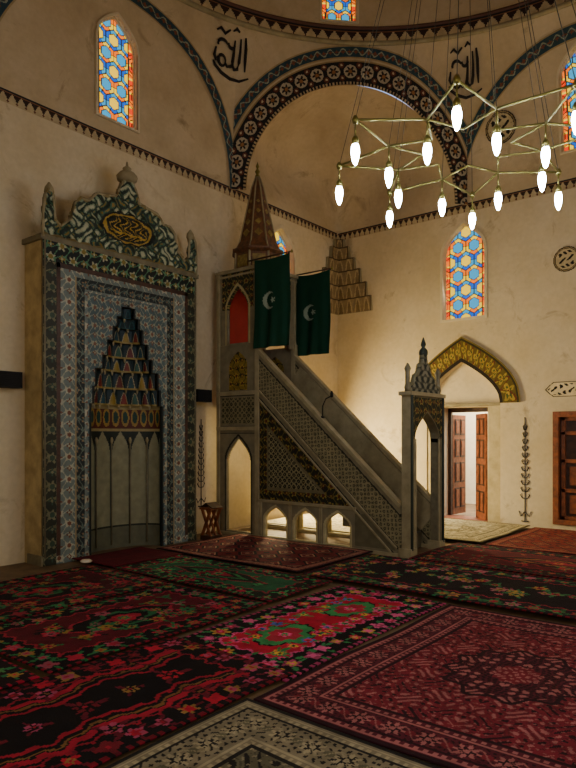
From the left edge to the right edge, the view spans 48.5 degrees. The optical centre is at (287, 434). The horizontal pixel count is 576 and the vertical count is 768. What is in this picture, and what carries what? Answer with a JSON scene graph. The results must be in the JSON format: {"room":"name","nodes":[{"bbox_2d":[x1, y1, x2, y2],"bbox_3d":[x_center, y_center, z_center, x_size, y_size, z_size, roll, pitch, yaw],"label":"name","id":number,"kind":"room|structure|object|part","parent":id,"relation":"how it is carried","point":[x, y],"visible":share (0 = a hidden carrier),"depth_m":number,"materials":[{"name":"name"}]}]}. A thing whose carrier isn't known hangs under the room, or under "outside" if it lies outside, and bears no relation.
{"room":"mosque","nodes":[
{"label":"mosque","id":0,"kind":"room"},
{"bbox_2d":[0,0,240,185],"bbox_3d":[-2.112,-5.340,8.868,0.413,2.520,4.200,0,0,39],"label":"wall","id":1,"kind":"structure","parent":0,"point":[47,47],"depth_m":9.21,"materials":[{"name":"paint"}]},
{"bbox_2d":[95,12,139,133],"bbox_3d":[-2.399,-5.064,8.867,0.176,1.549,0.720,0,0,39],"label":"surround","id":2,"kind":"object","parent":1,"relation":"attached to","point":[129,36],"visible":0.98,"depth_m":9.04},
{"bbox_2d":[98,20,132,127],"bbox_3d":[-2.423,-5.060,8.886,0.014,1.480,0.660,0,0,39],"label":"stained glass","id":3,"kind":"object","parent":2,"relation":"attached to","point":[114,51],"visible":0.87,"depth_m":8.89,"materials":[{"name":"multicoloured glass"}]},
{"bbox_2d":[213,26,248,82],"bbox_3d":[-0.903,-6.124,10.254,0.666,0.777,0.224,0,0,-34],"label":"calligraphy inscription","id":4,"kind":"object","parent":1,"relation":"attached to","point":[233,48],"visible":1,"depth_m":10.25,"materials":[{"name":"paint"}]},
{"bbox_2d":[0,100,337,565],"bbox_3d":[-3.350,-1.265,8.085,0.600,5.630,13.230,0,0,39],"label":"wall","id":5,"kind":"structure","parent":0,"point":[36,151],"depth_m":8.47,"materials":[{"name":"beige paint"}]},
{"bbox_2d":[0,370,22,388],"bbox_3d":[-3.358,-0.650,7.457,0.175,0.190,0.460,0,0,39],"label":"wall speaker","id":6,"kind":"object","parent":5,"relation":"attached to","point":[8,379],"visible":1,"depth_m":7.47,"materials":[{"name":"black plastic"}]},
{"bbox_2d":[22,162,198,566],"bbox_3d":[-2.237,-1.040,8.571,0.530,5.180,2.520,0,0,39],"label":"mihrab","id":7,"kind":"object","parent":5,"relation":"attached to","point":[100,476],"visible":1,"depth_m":8.45,"materials":[{"name":"tile"}]},
{"bbox_3d":[-2.132,-2.913,8.486,0.090,1.087,2.452,0,0,39],"label":"crown panel","id":8,"kind":"part","parent":7,"relation":"part of","materials":[{"name":"green tile"}]},
{"bbox_3d":[-2.140,-2.985,8.493,0.280,1.290,2.481,0,0,39],"label":"crown trim","id":9,"kind":"part","parent":7,"relation":"part of","materials":[{"name":"stone"}]},
{"bbox_2d":[91,308,156,409],"bbox_3d":[-2.280,-1.018,8.605,0.340,1.345,1.130,0,0,39],"label":"hood","id":10,"kind":"object","parent":7,"relation":"attached to","point":[127,379],"depth_m":8.72,"materials":[{"name":"stone"}]},
{"bbox_2d":[196,419,205,506],"bbox_3d":[-1.369,0.445,10.066,0.020,1.389,0.212,0,0,39],"label":"painting","id":11,"kind":"object","parent":5,"relation":"attached to","point":[201,452],"visible":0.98,"depth_m":10.06,"materials":[{"name":"paint"}]},
{"bbox_2d":[196,389,211,401],"bbox_3d":[-1.351,-0.610,9.962,0.175,0.190,0.300,0,0,39],"label":"wall speaker","id":12,"kind":"object","parent":5,"relation":"attached to","point":[202,395],"visible":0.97,"depth_m":9.88,"materials":[{"name":"black plastic"}]},
{"bbox_2d":[274,224,296,274],"bbox_3d":[-0.186,-2.938,11.681,0.182,1.795,0.880,0,0,39],"label":"surround","id":13,"kind":"object","parent":5,"relation":"attached to","point":[280,229],"visible":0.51,"depth_m":11.88,"materials":[{"name":"beige paint"}]},
{"bbox_2d":[275,232,286,254],"bbox_3d":[-0.218,-2.930,11.707,0.001,1.680,0.780,0,0,39],"label":"stained glass","id":14,"kind":"object","parent":13,"relation":"attached to","point":[280,243],"visible":0.05,"depth_m":11.81,"materials":[{"name":"multicoloured glass"}]},
{"bbox_2d":[0,87,575,239],"bbox_3d":[1.374,-4.030,6.033,9.340,0.160,10.525,0,0,39],"label":"frieze","id":15,"kind":"object","parent":5,"relation":"attached to","point":[7,96],"depth_m":10.31},
{"bbox_2d":[322,239,371,314],"bbox_3d":[1.083,-3.200,12.484,0.820,1.500,0.820,0,0,39],"label":"corner muqarnas","id":16,"kind":"object","parent":5,"relation":"attached to","point":[348,293],"visible":0.78,"depth_m":12.83,"materials":[{"name":"stone"}]},
{"bbox_2d":[0,503,575,767],"bbox_3d":[1.654,1.600,6.382,10.340,0.100,16.630,0,0,39],"label":"floor","id":17,"kind":"structure","parent":0,"point":[13,571],"depth_m":6.25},
{"bbox_2d":[0,657,39,689],"bbox_3d":[-2.831,1.522,3.778,1.680,0.018,1.990,0,0,39],"label":"rug","id":18,"kind":"object","parent":17,"relation":"on","point":[11,674],"visible":1,"depth_m":4.04,"materials":[{"name":"carpet"}]},
{"bbox_2d":[0,565,168,621],"bbox_3d":[-2.385,1.516,6.224,1.409,0.018,2.062,0,0,39],"label":"rug","id":19,"kind":"object","parent":17,"relation":"on","point":[35,594],"visible":1,"depth_m":6.33,"materials":[{"name":"carpet"}]},
{"bbox_2d":[80,559,91,562],"bbox_3d":[-2.373,1.480,7.514,0.133,0.040,0.140,0,0,39],"label":"cloth","id":20,"kind":"object","parent":17,"relation":"on","point":[82,560],"visible":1,"depth_m":7.47,"materials":[{"name":"fabric"}]},
{"bbox_2d":[72,547,182,566],"bbox_3d":[-1.988,1.508,7.957,0.832,0.018,1.051,0,0,39],"label":"carpet","id":21,"kind":"object","parent":17,"relation":"on","point":[137,554],"visible":0.97,"depth_m":7.92,"materials":[{"name":"carpet"}]},
{"bbox_2d":[0,583,266,673],"bbox_3d":[-1.360,1.519,5.306,1.301,0.018,2.168,0,0,39],"label":"rug","id":22,"kind":"object","parent":17,"relation":"on","point":[50,642],"visible":1,"depth_m":5.13,"materials":[{"name":"carpet"}]},
{"bbox_2d":[0,636,292,767],"bbox_3d":[-1.082,1.526,3.634,1.187,0.018,2.150,0,0,39],"label":"rug","id":23,"kind":"object","parent":17,"relation":"on","point":[91,714],"visible":1,"depth_m":3.67,"materials":[{"name":"carpet"}]},
{"bbox_2d":[199,502,222,539],"bbox_3d":[-1.136,1.274,9.482,0.255,0.551,0.260,0,0,39],"label":"book stand","id":24,"kind":"object","parent":17,"relation":"on","point":[210,507],"visible":0.98,"depth_m":9.43,"materials":[{"name":"brown wood"}]},
{"bbox_2d":[113,555,331,601],"bbox_3d":[-0.758,1.512,6.931,2.337,0.018,1.038,0,0,39],"label":"rug","id":25,"kind":"object","parent":17,"relation":"on","point":[266,585],"visible":1,"depth_m":6.77,"materials":[{"name":"carpet"}]},
{"bbox_2d":[156,534,372,572],"bbox_3d":[-0.324,1.505,8.357,2.388,0.018,1.637,0,0,39],"label":"rug","id":26,"kind":"object","parent":17,"relation":"on","point":[293,556],"visible":1,"depth_m":8.17,"materials":[{"name":"fabric"}]},
{"bbox_2d":[104,698,439,767],"bbox_3d":[-0.179,1.530,2.214,1.980,0.018,2.263,0,0,39],"label":"rug","id":27,"kind":"object","parent":17,"relation":"on","point":[247,733],"visible":1,"depth_m":3.12,"materials":[{"name":"carpet"}]},
{"bbox_2d":[182,585,445,681],"bbox_3d":[0.261,1.536,5.268,1.180,0.018,2.363,0,0,39],"label":"rug","id":28,"kind":"object","parent":17,"relation":"on","point":[296,636],"visible":0.94,"depth_m":5.08,"materials":[{"name":"carpet"}]},
{"bbox_2d":[215,162,445,558],"bbox_3d":[0.501,-1.405,9.414,3.450,5.910,0.980,0,0,39],"label":"minbar","id":29,"kind":"object","parent":17,"relation":"on","point":[271,401],"visible":0.81,"depth_m":9.27,"materials":[{"name":"stone"}]},
{"bbox_2d":[248,249,292,348],"bbox_3d":[-0.261,-1.970,9.357,0.852,1.360,0.075,0,0,39],"label":"flag","id":30,"kind":"object","parent":29,"relation":"attached to","point":[271,276],"visible":1,"depth_m":9.31,"materials":[{"name":"fabric"}]},
{"bbox_3d":[0.167,0.075,9.117,3.260,2.950,0.060,0,0,39],"label":"panel","id":31,"kind":"part","parent":29,"relation":"part of","materials":[{"name":"grey stone"}]},
{"bbox_2d":[296,267,332,355],"bbox_3d":[0.361,-1.940,10.141,0.862,1.340,0.073,0,0,39],"label":"flag","id":32,"kind":"object","parent":29,"relation":"attached to","point":[313,307],"visible":1,"depth_m":10.09,"materials":[{"name":"fabric"}]},
{"bbox_2d":[321,391,332,417],"bbox_3d":[0.533,-0.417,8.789,0.057,0.365,0.246,0,0,-34],"label":"microphone","id":33,"kind":"object","parent":29,"relation":"attached to","point":[331,392],"visible":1,"depth_m":8.80,"materials":[{"name":"black plastic"}]},
{"bbox_3d":[0.718,0.075,9.804,3.260,2.950,0.060,0,0,39],"label":"panel","id":34,"kind":"part","parent":29,"relation":"part of","materials":[{"name":"grey stone"}]},
{"bbox_3d":[1.777,-0.810,8.392,0.060,0.520,0.917,0,0,39],"label":"portal crown","id":35,"kind":"part","parent":29,"relation":"part of","materials":[{"name":"grey stone"}]},
{"bbox_2d":[253,604,575,767],"bbox_3d":[1.457,1.533,4.074,2.149,0.018,2.695,0,0,39],"label":"rug","id":36,"kind":"object","parent":17,"relation":"on","point":[456,686],"visible":1,"depth_m":3.80,"materials":[{"name":"carpet"}]},
{"bbox_2d":[303,554,575,618],"bbox_3d":[1.783,1.502,6.560,3.052,0.018,1.470,0,0,39],"label":"floral rug","id":37,"kind":"object","parent":17,"relation":"on","point":[501,589],"visible":1,"depth_m":6.49,"materials":[{"name":"carpet"}]},
{"bbox_2d":[444,518,529,542],"bbox_3d":[2.620,1.491,10.267,1.886,0.018,2.138,0,0,39],"label":"rug","id":38,"kind":"object","parent":17,"relation":"on","point":[454,529],"visible":0.51,"depth_m":10.03,"materials":[{"name":"fabric"}]},
{"bbox_2d":[409,543,575,580],"bbox_3d":[3.131,1.498,7.371,3.140,0.018,1.455,0,0,39],"label":"carpet","id":39,"kind":"object","parent":17,"relation":"on","point":[531,562],"visible":1,"depth_m":7.67,"materials":[{"name":"carpet"}]},
{"bbox_2d":[485,527,575,554],"bbox_3d":[4.561,1.494,8.532,3.181,0.018,2.115,0,0,39],"label":"carpet","id":40,"kind":"object","parent":17,"relation":"on","point":[551,540],"visible":1,"depth_m":8.94,"materials":[{"name":"carpet"}]},
{"bbox_2d":[268,514,349,532],"bbox_3d":[0.991,1.488,11.314,1.929,0.018,2.536,0,0,39],"label":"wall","id":41,"kind":"structure","parent":0,"point":[308,520],"depth_m":10.81,"materials":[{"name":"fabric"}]},
{"bbox_2d":[232,27,466,204],"bbox_3d":[1.187,-5.340,10.599,4.180,2.520,0.760,0,0,-10],"label":"wall","id":42,"kind":"structure","parent":0,"point":[265,51],"depth_m":10.64,"materials":[{"name":"paint"}]},
{"bbox_2d":[239,85,460,234],"bbox_3d":[0.946,-5.045,11.992,4.180,1.930,2.069,0,0,-10],"label":"wall","id":43,"kind":"structure","parent":0,"point":[297,155],"depth_m":11.98,"materials":[{"name":"paint"}]},
{"bbox_2d":[0,0,575,203],"bbox_3d":[1.394,-5.470,6.059,9.417,2.780,10.422,0,0,39],"label":"trim","id":44,"kind":"structure","parent":43,"relation":"attached to","point":[354,41],"depth_m":10.62,"materials":[{"name":"paint"}]},
{"bbox_3d":[1.394,-6.700,6.059,9.440,0.320,9.440,0,0,39],"label":"cornice","id":45,"kind":"part","parent":44,"relation":"part of","materials":[{"name":"paint"}]},
{"bbox_2d":[227,0,525,25],"bbox_3d":[1.394,-7.525,6.059,9.400,1.850,9.400,0,0,39],"label":"dome","id":46,"kind":"object","parent":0,"point":[394,12],"depth_m":10.64,"materials":[{"name":"beige paint"}]},
{"bbox_2d":[338,187,575,530],"bbox_3d":[4.852,-1.265,10.374,10.540,5.630,0.600,0,0,39],"label":"wall","id":47,"kind":"structure","parent":0,"point":[529,325],"depth_m":11.02,"materials":[{"name":"beige paint"}]},
{"bbox_2d":[440,220,486,322],"bbox_3d":[3.168,-2.938,11.440,0.880,1.795,0.182,0,0,39],"label":"surround","id":48,"kind":"object","parent":47,"relation":"attached to","point":[463,223],"visible":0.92,"depth_m":11.54,"materials":[{"name":"beige paint"}]},
{"bbox_2d":[446,227,483,319],"bbox_3d":[3.194,-2.930,11.472,0.780,1.680,0.001,0,0,39],"label":"stained glass","id":49,"kind":"object","parent":48,"relation":"attached to","point":[465,254],"visible":0.89,"depth_m":11.48,"materials":[{"name":"multicoloured glass"}]},
{"bbox_2d":[427,338,520,522],"bbox_3d":[3.250,-0.099,11.573,2.080,3.298,0.532,0,0,39],"label":"stone surround","id":50,"kind":"object","parent":47,"relation":"attached to","point":[493,409],"visible":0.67,"depth_m":11.10,"materials":[{"name":"beige stone"}]},
{"bbox_2d":[453,415,465,514],"bbox_3d":[3.269,0.560,12.244,0.080,1.880,0.500,0,0,42],"label":"door leaf","id":51,"kind":"structure","parent":50,"relation":"attached to","point":[459,421],"depth_m":12.20,"materials":[{"name":"brown wood"}]},
{"bbox_2d":[428,337,519,402],"bbox_3d":[3.081,-1.149,11.363,2.080,1.198,0.001,0,0,39],"label":"band","id":52,"kind":"object","parent":50,"relation":"attached to","point":[463,350],"visible":0.82,"depth_m":11.14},
{"bbox_2d":[476,413,487,519],"bbox_3d":[3.474,0.560,11.462,0.080,1.880,0.500,0,0,-3],"label":"door leaf","id":53,"kind":"structure","parent":50,"relation":"attached to","point":[481,419],"depth_m":11.36,"materials":[{"name":"brown wood"}]},
{"bbox_2d":[519,417,530,521],"bbox_3d":[3.964,0.580,10.691,0.212,1.759,0.020,0,0,39],"label":"painting","id":54,"kind":"object","parent":47,"relation":"attached to","point":[524,429],"visible":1,"depth_m":10.70,"materials":[{"name":"paint"}]},
{"bbox_2d":[545,381,575,396],"bbox_3d":[4.580,-0.740,10.195,0.920,0.240,0.010,0,0,39],"label":"panel","id":55,"kind":"object","parent":47,"relation":"attached to","point":[568,388],"visible":1,"depth_m":10.31,"materials":[{"name":"beige paint"}]},
{"bbox_2d":[553,411,575,525],"bbox_3d":[4.813,0.535,10.078,1.190,1.830,0.150,0,0,39],"label":"shutters","id":56,"kind":"object","parent":47,"relation":"attached to","point":[564,422],"visible":1,"depth_m":10.34,"materials":[{"name":"brown wood"}]},
{"bbox_2d":[553,246,575,271],"bbox_3d":[4.477,-2.830,10.275,0.400,0.400,0.010,0,0,39],"label":"round medallion","id":57,"kind":"object","parent":47,"relation":"attached to","point":[564,260],"visible":1,"depth_m":10.28,"materials":[{"name":"beige paint"}]},
{"bbox_2d":[453,412,487,503],"bbox_3d":[4.620,-0.050,14.084,5.400,3.200,0.100,0,0,39],"label":"wall","id":58,"kind":"structure","parent":0,"point":[470,416],"depth_m":14.42,"materials":[{"name":"beige paint"}]},
{"bbox_2d":[465,4,575,202],"bbox_3d":[4.410,-5.340,9.823,3.800,2.520,0.812,0,0,39],"label":"wall","id":59,"kind":"structure","parent":0,"point":[508,42],"depth_m":10.53,"materials":[{"name":"paint"}]},
{"bbox_2d":[448,41,481,98],"bbox_3d":[2.957,-6.122,10.749,0.518,0.751,0.467,0,0,39],"label":"calligraphy inscription","id":60,"kind":"object","parent":59,"relation":"attached to","point":[466,65],"visible":0.78,"depth_m":10.72,"materials":[{"name":"paint"}]},
{"bbox_2d":[485,110,515,143],"bbox_3d":[3.594,-5.200,10.803,0.520,0.522,0.107,0,0,39],"label":"round medallion","id":61,"kind":"object","parent":59,"relation":"attached to","point":[506,119],"visible":0.74,"depth_m":10.77,"materials":[{"name":"beige paint"}]},
{"bbox_2d":[556,42,575,154],"bbox_3d":[4.609,-5.304,10.008,0.720,1.569,0.482,0,0,39],"label":"surround","id":62,"kind":"object","parent":59,"relation":"attached to","point":[571,52],"visible":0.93,"depth_m":10.18,"materials":[{"name":"beige paint"}]},
{"bbox_2d":[561,52,575,150],"bbox_3d":[4.632,-5.300,10.036,0.660,1.500,0.306,0,0,39],"label":"stained glass","id":63,"kind":"object","parent":62,"relation":"attached to","point":[567,75],"visible":0.73,"depth_m":10.21,"materials":[{"name":"multicoloured glass"}]},
{"bbox_3d":[1.395,-10.212,6.059,9.399,3.525,9.398,0,0,39],"label":"ceiling","id":64,"kind":"structure","parent":0,"visible":0},
{"bbox_2d":[320,0,358,23],"bbox_3d":[0.858,-7.505,10.767,0.660,1.169,0.142,0,0,-7],"label":"surround","id":65,"kind":"object","parent":64,"relation":"attached to","point":[356,21],"visible":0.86,"depth_m":10.72,"materials":[{"name":"beige paint"}]},
{"bbox_2d":[322,0,354,20],"bbox_3d":[0.855,-7.500,10.788,0.600,1.100,0.001,0,0,-6],"label":"stained glass","id":66,"kind":"object","parent":65,"relation":"attached to","point":[331,9],"visible":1,"depth_m":10.79,"materials":[{"name":"multicoloured glass"}]},
{"bbox_2d":[336,0,575,229],"bbox_3d":[1.503,-6.990,5.395,2.135,9.840,2.135,0,0,39],"label":"chandelier","id":67,"kind":"object","parent":64,"relation":"hanging from","point":[456,113],"visible":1,"depth_m":5.33,"materials":[{"name":"gold metal"}]}
]}

